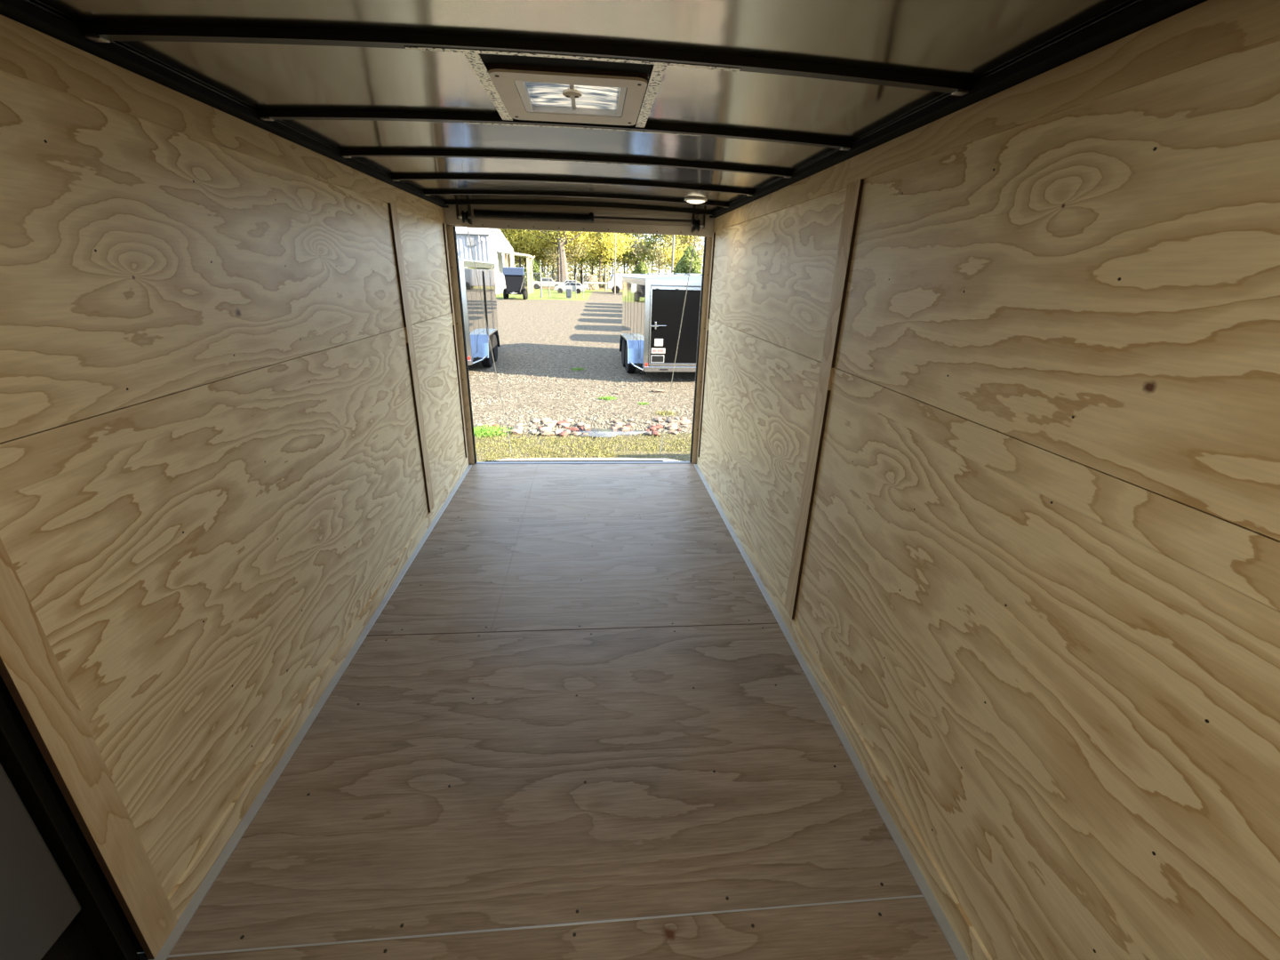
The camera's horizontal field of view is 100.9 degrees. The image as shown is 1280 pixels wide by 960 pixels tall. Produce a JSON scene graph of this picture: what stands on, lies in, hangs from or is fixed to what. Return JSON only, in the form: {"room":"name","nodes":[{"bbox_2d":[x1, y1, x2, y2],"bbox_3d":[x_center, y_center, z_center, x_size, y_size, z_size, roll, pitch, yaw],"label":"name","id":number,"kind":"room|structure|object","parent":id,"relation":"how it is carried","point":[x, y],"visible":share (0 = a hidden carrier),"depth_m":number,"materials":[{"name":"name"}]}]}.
{"room":"cargo trailer interior","nodes":[
{"label":"cargo trailer interior","id":0,"kind":"room"},
{"bbox_2d":[0,70,465,952],"bbox_3d":[-1.370,-0.468,2.618,0.061,2.120,3.630,0,21,-5],"label":"wall","id":1,"kind":"structure","parent":0,"point":[188,587],"depth_m":1.46,"materials":[{"name":"beige wood"}]},
{"bbox_2d":[0,762,101,959],"bbox_3d":[-1.206,0.509,0.278,0.100,2.050,1.450,0,21,-5],"label":"door","id":2,"kind":"structure","parent":1,"relation":"in","point":[39,909],"depth_m":1.06,"materials":[{"name":"black metal"}]},
{"bbox_2d":[0,693,140,959],"bbox_3d":[-1.227,0.247,0.920,0.054,2.030,0.024,0,21,-5],"label":"trim","id":3,"kind":"structure","parent":1,"relation":"attached to","point":[97,916],"depth_m":1.12,"materials":[{"name":"black metal"}]},
{"bbox_2d":[0,537,178,959],"bbox_3d":[-1.184,0.282,0.996,0.014,1.908,0.082,0,21,-5],"label":"trim","id":4,"kind":"structure","parent":1,"relation":"attached to","point":[30,670],"depth_m":1.11,"materials":[{"name":"brown wood"}]},
{"bbox_2d":[137,952,148,959],"bbox_3d":[-1.219,1.473,0.656,0.130,0.059,1.450,0,21,-5],"label":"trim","id":5,"kind":"structure","parent":1,"relation":"attached to","point":[142,956],"depth_m":1.31,"materials":[{"name":"black metal"}]},
{"bbox_2d":[0,14,396,205],"bbox_3d":[-1.266,-1.129,1.783,0.008,0.095,2.545,0,21,-5],"label":"trim","id":6,"kind":"structure","parent":1,"relation":"attached to","point":[27,52],"depth_m":1.31,"materials":[{"name":"brown wood"}]},
{"bbox_2d":[0,327,406,496],"bbox_3d":[-1.284,-0.416,1.997,0.002,0.090,2.425,0,21,-5],"label":"trim","id":7,"kind":"structure","parent":1,"relation":"attached to","point":[26,461],"depth_m":1.32,"materials":[{"name":"brown wood"}]},
{"bbox_2d":[0,0,448,207],"bbox_3d":[-1.274,-1.169,1.570,0.135,0.126,5.080,0,21,-5],"label":"trim","id":8,"kind":"structure","parent":1,"relation":"attached to","point":[27,12],"depth_m":1.33,"materials":[{"name":"black metal"}]},
{"bbox_2d":[167,513,431,919],"bbox_3d":[-1.313,0.689,2.455,0.011,0.078,2.355,0,21,-5],"label":"baseboard","id":9,"kind":"structure","parent":1,"relation":"attached to","point":[195,874],"depth_m":1.80,"materials":[{"name":"brown wood"}]},
{"bbox_2d":[149,464,471,959],"bbox_3d":[-1.286,0.788,2.321,0.040,0.008,5.050,0,21,-5],"label":"trim","id":10,"kind":"structure","parent":1,"relation":"attached to","point":[192,907],"depth_m":1.78,"materials":[{"name":"grey metal"}]},
{"bbox_2d":[387,202,434,512],"bbox_3d":[-1.392,-0.661,3.251,0.013,1.850,0.102,0,21,-5],"label":"trim","id":11,"kind":"structure","parent":1,"relation":"attached to","point":[392,208],"depth_m":3.19,"materials":[{"name":"brown wood"}]},
{"bbox_2d":[394,186,445,223],"bbox_3d":[-1.421,-1.785,3.467,0.008,0.105,1.080,0,21,-5],"label":"trim","id":12,"kind":"structure","parent":1,"relation":"attached to","point":[405,201],"depth_m":3.35,"materials":[{"name":"brown wood"}]},
{"bbox_2d":[411,313,452,340],"bbox_3d":[-1.438,-1.081,3.689,0.004,0.090,1.025,0,21,-5],"label":"trim","id":13,"kind":"structure","parent":1,"relation":"attached to","point":[421,329],"depth_m":3.62,"materials":[{"name":"brown wood"}]},
{"bbox_2d":[428,457,468,522],"bbox_3d":[-1.465,0.045,4.097,0.008,0.075,1.184,0,21,-5],"label":"trim","id":14,"kind":"structure","parent":1,"relation":"attached to","point":[442,499],"depth_m":4.00,"materials":[{"name":"brown wood"}]},
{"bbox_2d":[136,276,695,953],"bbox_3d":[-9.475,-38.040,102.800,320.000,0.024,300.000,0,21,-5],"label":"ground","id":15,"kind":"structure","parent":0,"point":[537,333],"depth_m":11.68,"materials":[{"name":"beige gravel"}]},
{"bbox_2d":[458,258,500,367],"bbox_3d":[-4.912,-4.260,13.210,2.604,2.420,5.110,-1,21,-6],"label":"trailer","id":16,"kind":"object","parent":15,"relation":"on","point":[477,342],"visible":0.37,"depth_m":12.07,"materials":[{"name":"white metal"}]},
{"bbox_2d":[455,226,514,294],"bbox_3d":[-22.145,-22.904,54.742,16.100,6.050,18.214,0,21,-5],"label":"metal building","id":17,"kind":"object","parent":15,"relation":"on","point":[486,244],"visible":0.16,"depth_m":47.98,"materials":[{"name":"white metal"}]},
{"bbox_2d":[465,234,475,246],"bbox_3d":[-15.146,-21.431,47.251,0.773,0.919,0.130,0,21,-5],"label":"wall vent","id":18,"kind":"object","parent":17,"relation":"attached to","point":[472,236],"depth_m":47.23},
{"bbox_2d":[473,423,519,439],"bbox_3d":[-2.201,-0.699,7.510,0.952,0.082,0.624,0,21,-5],"label":"clump","id":19,"kind":"object","parent":15,"relation":"on","point":[477,430],"visible":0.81,"depth_m":7.47,"materials":[{"name":"green plant"}]},
{"bbox_2d":[503,266,527,299],"bbox_3d":[-10.070,-15.869,42.612,1.807,2.404,4.303,0,21,-5],"label":"trailer","id":20,"kind":"object","parent":15,"relation":"on","point":[514,276],"visible":1,"depth_m":41.72,"materials":[{"name":"paint"}]},
{"bbox_2d":[508,428,522,434],"bbox_3d":[-1.778,-0.690,7.551,0.198,0.089,0.140,4,21,5],"label":"rock","id":21,"kind":"object","parent":15,"relation":"on","point":[515,431],"visible":0.98,"depth_m":7.50,"materials":[{"name":"stone"}]},
{"bbox_2d":[498,249,535,294],"bbox_3d":[-12.162,-21.025,53.491,3.460,3.992,3.400,0,21,-5],"label":"shelter","id":22,"kind":"object","parent":15,"relation":"on","point":[529,265],"visible":0.62,"depth_m":52.33,"materials":[{"name":"grey metal"}]},
{"bbox_2d":[499,228,535,263],"bbox_3d":[-20.125,-37.718,78.744,12.646,16.334,13.129,20,28,38],"label":"tree","id":23,"kind":"object","parent":15,"relation":"on","point":[518,237],"visible":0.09,"depth_m":76.94,"materials":[{"name":"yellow plant"}]},
{"bbox_2d":[504,229,546,267],"bbox_3d":[-18.217,-36.284,78.142,10.777,14.197,12.219,-15,27,-36],"label":"tree","id":24,"kind":"object","parent":15,"relation":"on","point":[532,242],"visible":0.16,"depth_m":77.71,"materials":[{"name":"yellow plant"}]},
{"bbox_2d":[523,258,545,287],"bbox_3d":[-14.673,-28.841,73.680,3.347,3.748,3.335,0,21,-5],"label":"evergreen tree","id":25,"kind":"object","parent":15,"relation":"on","point":[535,264],"visible":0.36,"depth_m":72.79,"materials":[{"name":"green plant"}]},
{"bbox_2d":[515,231,557,271],"bbox_3d":[-15.028,-37.345,82.137,11.567,13.439,10.202,9,23,18],"label":"tree","id":26,"kind":"object","parent":15,"relation":"on","point":[542,263],"visible":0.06,"depth_m":81.22,"materials":[{"name":"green plant"}]},
{"bbox_2d":[494,265,583,298],"bbox_3d":[-9.204,-17.186,45.781,8.546,2.600,0.120,0,21,-5],"label":"fence","id":27,"kind":"object","parent":15,"relation":"on","point":[540,273],"visible":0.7,"depth_m":45.92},
{"bbox_2d":[539,426,551,431],"bbox_3d":[-1.371,-0.730,7.701,0.192,0.077,0.106,-14,26,-35],"label":"rock","id":28,"kind":"object","parent":15,"relation":"on","point":[548,428],"visible":0.72,"depth_m":7.67,"materials":[{"name":"stone"}]},
{"bbox_2d":[529,277,563,288],"bbox_3d":[-12.140,-25.526,68.653,4.440,1.413,1.527,0,21,-5],"label":"car","id":29,"kind":"object","parent":15,"relation":"on","point":[544,282],"visible":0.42,"depth_m":67.98,"materials":[{"name":"white paint"}]},
{"bbox_2d":[514,229,579,281],"bbox_3d":[-10.730,-35.937,73.617,14.109,17.222,13.394,-13,26,-33],"label":"tree","id":30,"kind":"object","parent":15,"relation":"on","point":[527,230],"visible":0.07,"depth_m":73.90,"materials":[{"name":"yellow plant"}]},
{"bbox_2d":[541,430,554,435],"bbox_3d":[-1.314,-0.669,7.538,0.200,0.084,0.136,-2,22,-10],"label":"rock","id":31,"kind":"object","parent":15,"relation":"on","point":[544,432],"visible":0.98,"depth_m":7.48,"materials":[{"name":"stone"}]},
{"bbox_2d":[527,234,571,279],"bbox_3d":[-15.189,-37.722,84.757,11.984,12.223,9.947,0,21,-3],"label":"tree","id":32,"kind":"object","parent":15,"relation":"on","point":[527,235],"visible":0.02,"depth_m":86.61,"materials":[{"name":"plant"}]},
{"bbox_2d":[524,230,585,281],"bbox_3d":[-12.407,-36.158,80.797,9.555,12.342,9.921,8,22,15],"label":"tree","id":33,"kind":"object","parent":15,"relation":"on","point":[544,245],"visible":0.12,"depth_m":80.43,"materials":[{"name":"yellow plant"}]},
{"bbox_2d":[533,230,596,282],"bbox_3d":[-8.988,-35.321,71.353,14.146,17.852,14.800,-15,27,-37],"label":"tree","id":34,"kind":"object","parent":15,"relation":"on","point":[562,241],"visible":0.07,"depth_m":71.87,"materials":[{"name":"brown plant"}]},
{"bbox_2d":[537,230,592,271],"bbox_3d":[-11.106,-34.364,76.511,9.058,12.177,8.882,-14,26,-35],"label":"tree","id":35,"kind":"object","parent":15,"relation":"on","point":[575,246],"visible":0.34,"depth_m":76.17,"materials":[{"name":"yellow plant"}]},
{"bbox_2d":[566,288,571,298],"bbox_3d":[-6.181,-16.184,45.912,0.480,0.800,0.400,0,21,-5],"label":"trash can","id":36,"kind":"object","parent":15,"relation":"on","point":[568,291],"visible":0.97,"depth_m":45.72,"materials":[{"name":"plastic"}]},
{"bbox_2d":[553,281,584,293],"bbox_3d":[-7.737,-21.061,57.871,3.266,1.152,1.314,0,21,-5],"label":"wagon","id":37,"kind":"object","parent":15,"relation":"on","point":[571,285],"visible":0.91,"depth_m":57.30,"materials":[{"name":"white paint"}]},
{"bbox_2d":[558,280,588,288],"bbox_3d":[-8.239,-24.019,65.290,3.788,1.250,1.303,0,21,-5],"label":"pickup truck","id":38,"kind":"object","parent":15,"relation":"on","point":[586,286],"visible":0.16,"depth_m":64.63,"materials":[{"name":"white paint"}]},
{"bbox_2d":[469,367,695,434],"bbox_3d":[-0.908,-1.679,10.199,6.391,0.022,5.551,0,21,-5],"label":"gravel","id":39,"kind":"object","parent":15,"relation":"on","point":[677,409],"visible":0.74,"depth_m":9.36,"materials":[{"name":"gravel"}]},
{"bbox_2d":[482,457,682,462],"bbox_3d":[-0.579,-0.218,5.684,1.870,0.545,1.624,0,21,-5],"label":"door","id":40,"kind":"structure","parent":15,"relation":"on","point":[507,459],"depth_m":5.72,"materials":[{"name":"silver wood"}]},
{"bbox_2d":[474,430,691,462],"bbox_3d":[-0.755,-0.468,7.074,3.946,0.045,1.355,0,21,-5],"label":"dry grass","id":41,"kind":"structure","parent":15,"relation":"on","point":[608,455],"depth_m":7.08,"materials":[{"name":"yellow plant"}]},
{"bbox_2d":[574,233,599,284],"bbox_3d":[-10.208,-41.293,87.978,14.468,16.810,12.761,3,21,2],"label":"tree","id":42,"kind":"object","parent":15,"relation":"on","point":[581,273],"visible":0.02,"depth_m":90.23,"materials":[{"name":"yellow plant"}]},
{"bbox_2d":[572,232,602,279],"bbox_3d":[-10.445,-40.001,86.780,13.133,15.259,11.583,-4,22,-15],"label":"tree","id":43,"kind":"object","parent":15,"relation":"on","point":[589,232],"visible":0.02,"depth_m":87.93,"materials":[{"name":"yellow plant"}]},
{"bbox_2d":[583,273,599,289],"bbox_3d":[-6.771,-26.903,71.845,2.468,2.077,2.372,-1,21,-7],"label":"bush","id":44,"kind":"object","parent":15,"relation":"on","point":[588,277],"visible":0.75,"depth_m":71.15,"materials":[{"name":"plant"}]},
{"bbox_2d":[569,232,619,285],"bbox_3d":[-8.059,-36.759,83.991,11.143,11.365,9.249,-14,26,-34],"label":"tree","id":45,"kind":"object","parent":15,"relation":"on","point":[593,263],"visible":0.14,"depth_m":84.58,"materials":[{"name":"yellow plant"}]},
{"bbox_2d":[584,281,607,290],"bbox_3d":[-3.820,-25.796,70.442,7.250,1.005,0.200,0,21,-5],"label":"guard rail","id":46,"kind":"object","parent":15,"relation":"on","point":[585,283],"visible":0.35,"depth_m":70.03,"materials":[{"name":"white"}]},
{"bbox_2d":[567,232,643,287],"bbox_3d":[-5.613,-36.870,77.984,12.449,16.081,12.926,4,21,6],"label":"tree","id":47,"kind":"object","parent":15,"relation":"on","point":[608,240],"visible":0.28,"depth_m":77.52,"materials":[{"name":"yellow plant"}]},
{"bbox_2d":[514,257,702,286],"bbox_3d":[-10.030,-44.241,111.091,72.750,6.086,40.503,0,21,-5],"label":"undergrowth","id":48,"kind":"object","parent":15,"relation":"on","point":[589,269],"visible":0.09,"depth_m":100.76,"materials":[{"name":"green plant"}]},
{"bbox_2d":[597,395,620,399],"bbox_3d":[-0.591,-1.523,9.771,0.363,0.060,0.326,10,23,20],"label":"clump","id":49,"kind":"object","parent":15,"relation":"on","point":[611,396],"visible":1,"depth_m":9.74,"materials":[{"name":"plant"}]},
{"bbox_2d":[570,427,647,438],"bbox_3d":[-0.427,-0.677,7.658,1.199,0.014,0.442,2,21,2],"label":"rocks","id":50,"kind":"object","parent":15,"relation":"on","point":[602,432],"visible":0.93,"depth_m":7.67,"materials":[{"name":"stone"}]},
{"bbox_2d":[614,232,615,295],"bbox_3d":[-2.532,-25.899,54.292,2.200,13.000,0.156,0,21,-5],"label":"utility pole","id":51,"kind":"object","parent":15,"relation":"on","point":[614,233],"visible":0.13,"depth_m":55.41,"materials":[{"name":"brown wood"}]},
{"bbox_2d":[589,232,649,273],"bbox_3d":[-3.613,-37.514,81.699,12.076,14.680,12.644,-12,25,-31],"label":"tree","id":52,"kind":"object","parent":15,"relation":"on","point":[612,260],"visible":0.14,"depth_m":81.54,"materials":[{"name":"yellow plant"}]},
{"bbox_2d":[597,232,652,273],"bbox_3d":[-1.483,-38.097,84.069,12.194,14.157,11.646,6,22,12],"label":"tree","id":53,"kind":"object","parent":15,"relation":"on","point":[622,233],"visible":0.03,"depth_m":84.75,"materials":[{"name":"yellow plant"}]},
{"bbox_2d":[606,273,646,293],"bbox_3d":[-1.106,-23.052,62.010,5.620,2.232,2.120,0,21,-5],"label":"delivery van","id":54,"kind":"object","parent":15,"relation":"on","point":[619,276],"visible":0.44,"depth_m":60.88,"materials":[{"name":"white paint"}]},
{"bbox_2d":[608,235,647,273],"bbox_3d":[-2.834,-41.095,90.294,11.265,15.144,11.045,-16,27,-37],"label":"tree","id":55,"kind":"object","parent":15,"relation":"on","point":[618,236],"visible":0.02,"depth_m":91.34,"materials":[{"name":"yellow plant"}]},
{"bbox_2d":[605,232,668,269],"bbox_3d":[0.388,-37.601,84.138,13.018,13.278,10.805,-4,22,-14],"label":"tree","id":56,"kind":"object","parent":15,"relation":"on","point":[639,259],"visible":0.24,"depth_m":83.47,"materials":[{"name":"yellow plant"}]},
{"bbox_2d":[631,261,648,273],"bbox_3d":[0.316,-30.475,78.724,3.356,3.924,3.361,0,21,-5],"label":"evergreen tree","id":57,"kind":"object","parent":15,"relation":"on","point":[642,268],"visible":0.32,"depth_m":77.81,"materials":[{"name":"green plant"}]},
{"bbox_2d":[621,232,659,270],"bbox_3d":[0.209,-39.490,87.518,12.341,14.338,10.884,10,23,21],"label":"tree","id":58,"kind":"object","parent":15,"relation":"on","point":[625,233],"visible":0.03,"depth_m":87.67,"materials":[{"name":"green plant"}]},
{"bbox_2d":[625,233,659,272],"bbox_3d":[1.045,-39.299,85.956,9.311,15.157,12.852,2,21,1],"label":"tree","id":59,"kind":"object","parent":15,"relation":"on","point":[626,234],"visible":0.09,"depth_m":83.82,"materials":[{"name":"green plant"}]},
{"bbox_2d":[628,233,684,272],"bbox_3d":[3.173,-36.827,81.311,10.240,14.040,10.444,16,25,32],"label":"tree","id":60,"kind":"object","parent":15,"relation":"on","point":[660,252],"visible":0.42,"depth_m":80.89,"materials":[{"name":"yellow plant"}]},
{"bbox_2d":[619,274,701,373],"bbox_3d":[0.792,-4.025,13.370,2.604,2.170,5.210,-1,22,-8],"label":"trailer","id":61,"kind":"object","parent":15,"relation":"on","point":[652,305],"visible":0.61,"depth_m":11.02,"materials":[{"name":"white metal"}]},
{"bbox_2d":[652,408,679,416],"bbox_3d":[0.427,-1.120,8.813,0.449,0.060,0.377,13,24,26],"label":"clump","id":62,"kind":"object","parent":15,"relation":"on","point":[660,412],"visible":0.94,"depth_m":8.80,"materials":[{"name":"plant"}]},
{"bbox_2d":[671,234,674,273],"bbox_3d":[3.800,-28.328,58.231,2.200,15.000,0.284,0,21,-5],"label":"utility pole","id":63,"kind":"object","parent":15,"relation":"on","point":[673,242],"visible":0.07,"depth_m":59.26,"materials":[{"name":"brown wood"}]},
{"bbox_2d":[650,234,702,268],"bbox_3d":[6.645,-36.401,81.440,10.726,13.345,10.331,21,28,40],"label":"tree","id":64,"kind":"object","parent":15,"relation":"on","point":[679,252],"visible":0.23,"depth_m":81.03,"materials":[{"name":"yellow plant"}]},
{"bbox_2d":[660,234,702,270],"bbox_3d":[7.379,-38.228,88.876,9.257,11.375,11.152,-19,29,-42],"label":"tree","id":65,"kind":"object","parent":15,"relation":"on","point":[677,235],"visible":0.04,"depth_m":88.08,"materials":[{"name":"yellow plant"}]},
{"bbox_2d":[672,245,702,273],"bbox_3d":[5.365,-22.262,56.369,3.703,5.138,3.770,11,23,22],"label":"evergreen tree","id":66,"kind":"object","parent":15,"relation":"on","point":[683,266],"visible":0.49,"depth_m":55.44,"materials":[{"name":"green plant"}]},
{"bbox_2d":[671,235,703,262],"bbox_3d":[9.583,-38.510,83.181,11.787,16.160,12.021,-3,22,-11],"label":"tree","id":67,"kind":"object","parent":15,"relation":"on","point":[702,241],"visible":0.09,"depth_m":82.57,"materials":[{"name":"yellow plant"}]},
{"bbox_2d":[672,235,703,257],"bbox_3d":[6.657,-39.354,83.993,10.435,16.987,14.403,-16,27,-38],"label":"tree","id":68,"kind":"object","parent":15,"relation":"on","point":[694,236],"visible":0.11,"depth_m":80.95,"materials":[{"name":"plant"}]},
{"bbox_2d":[140,463,956,959],"bbox_3d":[-0.283,0.823,2.443,2.160,0.101,5.080,0,21,-5],"label":"floor","id":69,"kind":"structure","parent":0,"point":[444,783],"depth_m":1.80,"materials":[{"name":"brown wood"}]},
{"bbox_2d":[167,895,923,958],"bbox_3d":[-0.188,1.179,1.401,2.000,0.003,0.005,0,21,-5],"label":"trim","id":70,"kind":"structure","parent":69,"relation":"attached to","point":[914,896],"depth_m":1.39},
{"bbox_2d":[366,623,773,636],"bbox_3d":[-0.294,0.725,2.561,2.000,0.003,0.004,0,21,-5],"label":"trim","id":71,"kind":"structure","parent":69,"relation":"attached to","point":[751,623],"depth_m":2.55,"materials":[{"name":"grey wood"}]},
{"bbox_2d":[475,461,690,463],"bbox_3d":[-0.500,-0.145,4.809,1.940,0.034,0.050,0,21,-5],"label":"trim","id":72,"kind":"structure","parent":69,"relation":"attached to","point":[484,462],"depth_m":4.79,"materials":[{"name":"metal"}]},
{"bbox_2d":[447,204,698,235],"bbox_3d":[-0.446,-2.038,4.069,2.200,0.230,0.074,0,21,-5],"label":"header","id":73,"kind":"structure","parent":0,"point":[598,225],"depth_m":4.06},
{"bbox_2d":[442,204,462,224],"bbox_3d":[-1.407,-1.990,3.958,0.135,0.140,0.027,0,21,-5],"label":"trim","id":74,"kind":"structure","parent":73,"relation":"attached to","point":[450,212],"depth_m":3.95,"materials":[{"name":"wood"}]},
{"bbox_2d":[442,223,476,464],"bbox_3d":[-1.515,-1.041,4.380,0.153,2.300,0.140,0,21,-5],"label":"trim","id":75,"kind":"structure","parent":73,"relation":"attached to","point":[451,230],"depth_m":4.31,"materials":[{"name":"brown wood"}]},
{"bbox_2d":[466,227,512,455],"bbox_3d":[-1.433,-1.125,5.207,0.007,2.404,1.627,-1,21,-6],"label":"cable","id":76,"kind":"object","parent":73,"relation":"attached to","point":[467,228],"visible":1,"depth_m":4.82,"materials":[{"name":"metal"}]},
{"bbox_2d":[456,204,705,232],"bbox_3d":[-0.430,-2.002,4.008,1.870,0.167,0.090,0,21,-5],"label":"spring","id":77,"kind":"object","parent":73,"relation":"attached to","point":[589,217],"visible":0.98,"depth_m":3.97,"materials":[{"name":"black metal"}]},
{"bbox_2d":[659,235,695,455],"bbox_3d":[0.345,-1.136,5.366,0.007,2.404,1.626,0,21,-5],"label":"cable","id":78,"kind":"object","parent":73,"relation":"attached to","point":[695,236],"visible":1,"depth_m":4.99,"materials":[{"name":"metal"}]},
{"bbox_2d":[689,232,715,463],"bbox_3d":[0.565,-1.054,4.566,0.150,2.300,0.140,0,21,-5],"label":"trim","id":79,"kind":"structure","parent":73,"relation":"attached to","point":[708,241],"depth_m":4.49,"materials":[{"name":"brown wood"}]},
{"bbox_2d":[696,214,714,237],"bbox_3d":[0.520,-1.993,4.134,0.135,0.160,0.027,0,21,-5],"label":"trim","id":80,"kind":"structure","parent":73,"relation":"attached to","point":[708,231],"depth_m":4.13,"materials":[{"name":"wood"}]},
{"bbox_2d":[28,0,1136,212],"bbox_3d":[-0.227,-1.161,1.680,2.120,0.027,5.100,0,21,-5],"label":"ceiling","id":81,"kind":"structure","parent":0,"point":[963,40],"depth_m":1.29,"materials":[{"name":"metal"}]},
{"bbox_2d":[463,52,512,120],"bbox_3d":[-0.410,-1.084,1.467,0.034,0.012,0.596,0,21,-5],"label":"member","id":82,"kind":"object","parent":81,"relation":"attached to","point":[476,60],"visible":0.63,"depth_m":1.39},
{"bbox_2d":[79,24,972,95],"bbox_3d":[-0.183,-0.959,1.198,1.970,0.044,0.033,0,21,-5],"label":"bow","id":83,"kind":"object","parent":81,"relation":"attached to","point":[100,33],"visible":1,"depth_m":1.18,"materials":[{"name":"black metal"}]},
{"bbox_2d":[257,110,852,150],"bbox_3d":[-0.236,-1.188,1.782,1.970,0.044,0.033,0,21,-5],"label":"bow","id":84,"kind":"object","parent":81,"relation":"attached to","point":[264,115],"visible":0.94,"depth_m":1.76,"materials":[{"name":"black metal"}]},
{"bbox_2d":[480,53,651,73],"bbox_3d":[-0.171,-0.993,1.248,0.399,0.010,0.082,0,21,-5],"label":"trim","id":85,"kind":"structure","parent":81,"relation":"attached to","point":[493,59],"depth_m":1.26,"materials":[{"name":"black metal"}]},
{"bbox_2d":[340,150,792,177],"bbox_3d":[-0.287,-1.405,2.334,1.970,0.044,0.033,0,21,-5],"label":"bow","id":86,"kind":"object","parent":81,"relation":"attached to","point":[348,154],"visible":1,"depth_m":2.31,"materials":[{"name":"black metal"}]},
{"bbox_2d":[488,63,647,125],"bbox_3d":[-0.194,-1.085,1.497,0.397,0.030,0.437,0,21,-5],"label":"ceiling vent","id":87,"kind":"object","parent":81,"relation":"in","point":[527,92],"visible":0.96,"depth_m":1.46,"materials":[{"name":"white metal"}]},
{"bbox_2d":[391,175,753,196],"bbox_3d":[-0.339,-1.629,2.904,1.970,0.044,0.033,0,21,-5],"label":"bow","id":88,"kind":"object","parent":81,"relation":"attached to","point":[397,178],"visible":1,"depth_m":2.88,"materials":[{"name":"black metal"}]},
{"bbox_2d":[512,118,634,126],"bbox_3d":[-0.215,-1.183,1.732,0.399,0.010,0.062,0,21,-5],"label":"trim","id":89,"kind":"structure","parent":81,"relation":"attached to","point":[513,118],"depth_m":1.76,"materials":[{"name":"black metal"}]},
{"bbox_2d":[424,191,728,207],"bbox_3d":[-0.389,-1.842,3.447,1.970,0.044,0.033,0,21,-5],"label":"bow","id":90,"kind":"object","parent":81,"relation":"attached to","point":[426,193],"visible":0.97,"depth_m":3.42,"materials":[{"name":"black metal"}]},
{"bbox_2d":[445,200,711,215],"bbox_3d":[-0.433,-2.031,3.929,1.970,0.044,0.033,0,21,-5],"label":"bow","id":91,"kind":"object","parent":81,"relation":"attached to","point":[459,202],"visible":1,"depth_m":3.91,"materials":[{"name":"black metal"}]},
{"bbox_2d":[635,64,666,127],"bbox_3d":[0.025,-1.087,1.506,0.030,0.012,0.596,0,21,-5],"label":"member","id":92,"kind":"object","parent":81,"relation":"attached to","point":[657,72],"visible":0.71,"depth_m":1.45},
{"bbox_2d":[684,197,707,203],"bbox_3d":[0.361,-1.806,3.421,0.150,0.025,0.150,0,21,-5],"label":"recessed light","id":93,"kind":"object","parent":81,"relation":"in","point":[692,200],"visible":1,"depth_m":3.38,"materials":[{"name":"white paint"}]},
{"bbox_2d":[699,36,1279,959],"bbox_3d":[0.802,-0.217,2.134,0.061,2.120,5.080,0,21,-5],"label":"wall","id":94,"kind":"structure","parent":0,"point":[1077,723],"depth_m":1.10,"materials":[{"name":"beige wood"}]},
{"bbox_2d":[696,456,794,633],"bbox_3d":[0.633,0.265,3.687,0.008,0.075,2.461,0,21,-5],"label":"trim","id":95,"kind":"structure","parent":94,"relation":"attached to","point":[761,572],"depth_m":3.21,"materials":[{"name":"brown wood"}]},
{"bbox_2d":[708,319,820,383],"bbox_3d":[0.664,-0.861,3.281,0.004,0.090,2.300,0,21,-5],"label":"trim","id":96,"kind":"structure","parent":94,"relation":"attached to","point":[808,368],"depth_m":2.81,"materials":[{"name":"brown wood"}]},
{"bbox_2d":[712,158,850,231],"bbox_3d":[0.678,-1.569,3.054,0.008,0.095,2.360,0,21,-5],"label":"trim","id":97,"kind":"structure","parent":94,"relation":"attached to","point":[833,179],"depth_m":2.51,"materials":[{"name":"brown wood"}]},
{"bbox_2d":[784,178,863,619],"bbox_3d":[0.756,-0.214,2.248,0.013,1.860,0.104,0,21,-5],"label":"trim","id":98,"kind":"structure","parent":94,"relation":"attached to","point":[852,204],"depth_m":2.16,"materials":[{"name":"brown wood"}]},
{"bbox_2d":[693,464,968,959],"bbox_3d":[0.726,0.776,2.501,0.040,0.008,5.050,0,21,-5],"label":"trim","id":99,"kind":"structure","parent":94,"relation":"attached to","point":[951,938],"depth_m":1.85,"materials":[{"name":"grey metal"}]},
{"bbox_2d":[790,621,991,959],"bbox_3d":[0.846,1.184,1.345,0.011,0.078,2.588,0,21,-5],"label":"baseboard","id":100,"kind":"structure","parent":94,"relation":"attached to","point":[963,928],"depth_m":1.65,"materials":[{"name":"brown wood"}]},
{"bbox_2d":[709,0,1207,217],"bbox_3d":[0.823,-1.182,1.757,0.135,0.126,5.080,0,21,-5],"label":"trim","id":101,"kind":"structure","parent":94,"relation":"attached to","point":[1138,15],"depth_m":1.15,"materials":[{"name":"black metal"}]},
{"bbox_2d":[830,368,1279,611],"bbox_3d":[0.882,0.068,0.915,0.002,0.090,2.598,0,21,-5],"label":"trim","id":102,"kind":"structure","parent":94,"relation":"attached to","point":[1247,562],"depth_m":0.99,"materials":[{"name":"brown wood"}]},
{"bbox_2d":[847,0,1279,183],"bbox_3d":[0.894,-0.649,0.698,0.008,0.085,2.715,0,21,-5],"label":"trim","id":103,"kind":"structure","parent":94,"relation":"attached to","point":[1208,30],"depth_m":0.99,"materials":[{"name":"brown wood"}]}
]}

